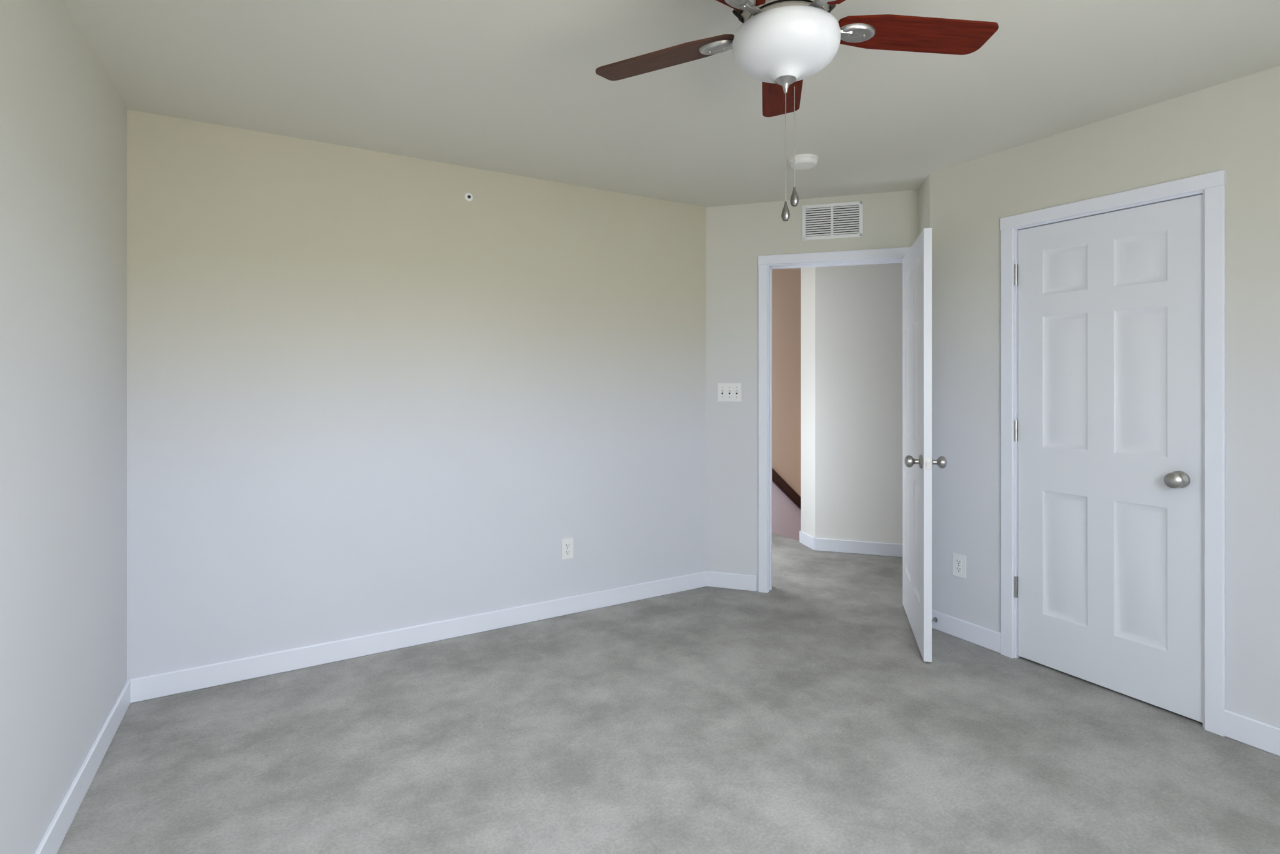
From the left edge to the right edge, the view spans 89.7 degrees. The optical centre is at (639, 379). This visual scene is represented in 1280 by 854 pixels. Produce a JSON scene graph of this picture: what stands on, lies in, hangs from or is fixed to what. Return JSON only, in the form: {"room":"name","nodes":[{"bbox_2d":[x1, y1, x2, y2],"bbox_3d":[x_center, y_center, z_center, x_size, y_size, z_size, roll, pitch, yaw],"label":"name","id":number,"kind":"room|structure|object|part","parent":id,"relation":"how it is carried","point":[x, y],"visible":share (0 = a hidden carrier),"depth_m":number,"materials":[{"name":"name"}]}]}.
{"room":"empty bedroom","nodes":[
{"label":"empty bedroom","id":0,"kind":"room"},
{"bbox_2d":[0,0,126,853],"bbox_3d":[-1.140,0.110,0.750,0.266,2.440,4.279,0,0,-31],"label":"wall","id":1,"kind":"structure","parent":0,"point":[62,395],"depth_m":1.85,"materials":[{"name":"beige paint"}]},
{"bbox_2d":[33,678,130,853],"bbox_3d":[-1.108,1.281,0.826,0.161,0.098,4.150,0,0,-31],"label":"baseboard","id":2,"kind":"structure","parent":1,"relation":"attached to","point":[55,833],"depth_m":2.04,"materials":[{"name":"white wood"}]},
{"bbox_2d":[126,109,706,679],"bbox_3d":[-0.862,0.110,3.452,2.967,2.440,0.115,0,0,-31],"label":"wall","id":3,"kind":"structure","parent":0,"point":[369,392],"depth_m":3.15,"materials":[{"name":"beige paint"}]},
{"bbox_2d":[126,571,706,703],"bbox_3d":[-0.838,1.281,3.391,2.947,0.098,0.014,0,0,-31],"label":"baseboard","id":4,"kind":"structure","parent":3,"relation":"attached to","point":[152,686],"depth_m":3.15,"materials":[{"name":"white wood"}]},
{"bbox_2d":[465,193,473,201],"bbox_3d":[-0.893,-0.953,3.362,0.042,0.042,0.007,0,0,-31],"label":"cap","id":5,"kind":"object","parent":3,"relation":"attached to","point":[469,197],"visible":1,"depth_m":3.36,"materials":[{"name":"white plastic"}]},
{"bbox_2d":[561,537,573,559],"bbox_3d":[-0.411,0.958,3.648,0.070,0.115,0.008,0,0,-31],"label":"electrical outlet","id":6,"kind":"object","parent":3,"relation":"attached to","point":[567,548],"visible":1,"depth_m":3.65,"materials":[{"name":"white plastic"}]},
{"bbox_2d":[56,532,1279,853],"bbox_3d":[1.181,1.360,3.666,7.300,0.060,7.300,0,0,-31],"label":"floor","id":7,"kind":"structure","parent":0,"point":[812,701],"depth_m":2.30,"materials":[{"name":"grey carpet"}]},
{"bbox_2d":[61,0,1279,269],"bbox_3d":[1.181,-1.150,3.666,7.500,0.080,7.500,0,0,-31],"label":"ceiling","id":8,"kind":"structure","parent":0,"point":[519,87],"depth_m":2.40,"materials":[{"name":"paint"}]},
{"bbox_2d":[595,0,998,221],"bbox_3d":[0.356,-0.747,1.541,1.024,0.726,1.009,0,0,-31],"label":"fan","id":9,"kind":"object","parent":8,"relation":"hanging from","point":[782,50],"visible":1,"depth_m":1.57,"materials":[{"name":"brown wood"}]},
{"bbox_2d":[789,153,818,169],"bbox_3d":[0.824,-1.091,3.239,0.144,0.038,0.144,0,0,-31],"label":"smoke detector","id":10,"kind":"object","parent":8,"relation":"attached to","point":[804,161],"visible":0.98,"depth_m":3.20,"materials":[{"name":"white plastic"}]},
{"bbox_2d":[771,268,800,540],"bbox_3d":[1.959,1.610,6.765,2.800,5.440,0.120,0,0,-31],"label":"wall","id":11,"kind":"structure","parent":0,"point":[786,375],"depth_m":6.42,"materials":[{"name":"beige"}]},
{"bbox_2d":[771,467,800,509],"bbox_3d":[1.877,1.507,6.630,2.338,1.984,0.070,0,0,-31],"label":"stair rail","id":12,"kind":"object","parent":11,"relation":"attached to","point":[785,487],"depth_m":6.33,"materials":[{"name":"brown wood"}]},
{"bbox_2d":[705,190,918,591],"bbox_3d":[1.042,0.110,4.006,1.259,2.440,0.129,0,0,18],"label":"wall","id":13,"kind":"structure","parent":0,"point":[740,239],"depth_m":4.08,"materials":[{"name":"beige paint"}]},
{"bbox_2d":[718,383,741,401],"bbox_3d":[0.569,0.082,4.095,0.150,0.116,0.015,0,0,18],"label":"switch plate","id":14,"kind":"object","parent":13,"relation":"attached to","point":[729,392],"visible":1,"depth_m":4.10,"materials":[{"name":"white plastic"}]},
{"bbox_2d":[801,200,863,240],"bbox_3d":[1.166,-0.963,3.909,0.355,0.215,0.008,0,0,18],"label":"air vent","id":15,"kind":"object","parent":13,"relation":"in","point":[832,220],"visible":1,"depth_m":3.91,"materials":[{"name":"white plastic"}]},
{"bbox_2d":[758,246,910,592],"bbox_3d":[1.202,0.277,3.962,0.923,2.106,0.149,0,0,18],"label":"door frame","id":16,"kind":"structure","parent":13,"relation":"attached to","point":[767,264],"depth_m":4.02,"materials":[{"name":"white wood"}]},
{"bbox_2d":[902,228,946,661],"bbox_3d":[1.457,0.306,3.387,0.634,2.024,0.599,0,0,-31],"label":"room door","id":17,"kind":"structure","parent":13,"relation":"in","point":[918,461],"depth_m":3.19,"materials":[{"name":"white wood"}]},
{"bbox_2d":[800,262,902,543],"bbox_3d":[2.892,0.110,5.188,2.804,2.440,1.726,0,0,-31],"label":"wall","id":18,"kind":"structure","parent":0,"point":[851,402],"depth_m":4.93,"materials":[{"name":"white paint"}]},
{"bbox_2d":[799,530,902,557],"bbox_3d":[2.254,1.281,4.807,1.344,0.098,1.740,0,0,-31],"label":"baseboard","id":19,"kind":"structure","parent":18,"relation":"attached to","point":[859,547],"depth_m":4.92,"materials":[{"name":"white wood"}]},
{"bbox_2d":[918,173,929,236],"bbox_3d":[1.648,0.110,3.698,0.386,2.440,0.309,0,0,-31],"label":"wall","id":20,"kind":"structure","parent":0,"point":[924,205],"depth_m":3.61,"materials":[{"name":"beige paint"}]},
{"bbox_2d":[930,65,1279,728],"bbox_3d":[2.400,0.110,2.162,0.115,2.440,3.100,0,0,-31],"label":"wall","id":21,"kind":"structure","parent":0,"point":[1232,128],"depth_m":2.63,"materials":[{"name":"beige paint"}]},
{"bbox_2d":[952,552,965,578],"bbox_3d":[1.644,0.958,3.318,0.008,0.115,0.070,0,0,-31],"label":"electrical outlet","id":22,"kind":"object","parent":21,"relation":"attached to","point":[959,564],"visible":1,"depth_m":3.31,"materials":[{"name":"white plastic"}]},
{"bbox_2d":[931,609,1279,756],"bbox_3d":[2.346,1.281,2.333,0.224,0.098,3.220,0,0,-31],"label":"baseboard","id":23,"kind":"structure","parent":21,"relation":"attached to","point":[1260,735],"depth_m":2.39,"materials":[{"name":"white wood"}]},
{"bbox_2d":[931,616,937,621],"bbox_3d":[1.540,1.275,3.402,0.072,0.023,0.024,0,0,-31],"label":"doorstop","id":24,"kind":"object","parent":23,"relation":"attached to","point":[935,619],"visible":0.56,"depth_m":3.41,"materials":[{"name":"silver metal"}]},
{"bbox_2d":[1014,194,1202,722],"bbox_3d":[1.962,0.303,2.768,0.110,2.029,0.714,0,0,-31],"label":"closet door","id":25,"kind":"structure","parent":21,"relation":"in","point":[1108,438],"depth_m":2.73,"materials":[{"name":"white wood"}]},
{"bbox_3d":[1.943,0.245,2.779,0.087,1.590,0.676,0,0,-31],"label":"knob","id":26,"kind":"part","parent":25,"relation":"part of","materials":[{"name":"white wood"}]},
{"bbox_2d":[1000,169,1225,736],"bbox_3d":[2.017,0.274,2.792,0.133,2.113,0.841,0,0,-31],"label":"trim","id":27,"kind":"structure","parent":21,"relation":"attached to","point":[1210,187],"depth_m":2.45,"materials":[{"name":"white wood"}]}
]}

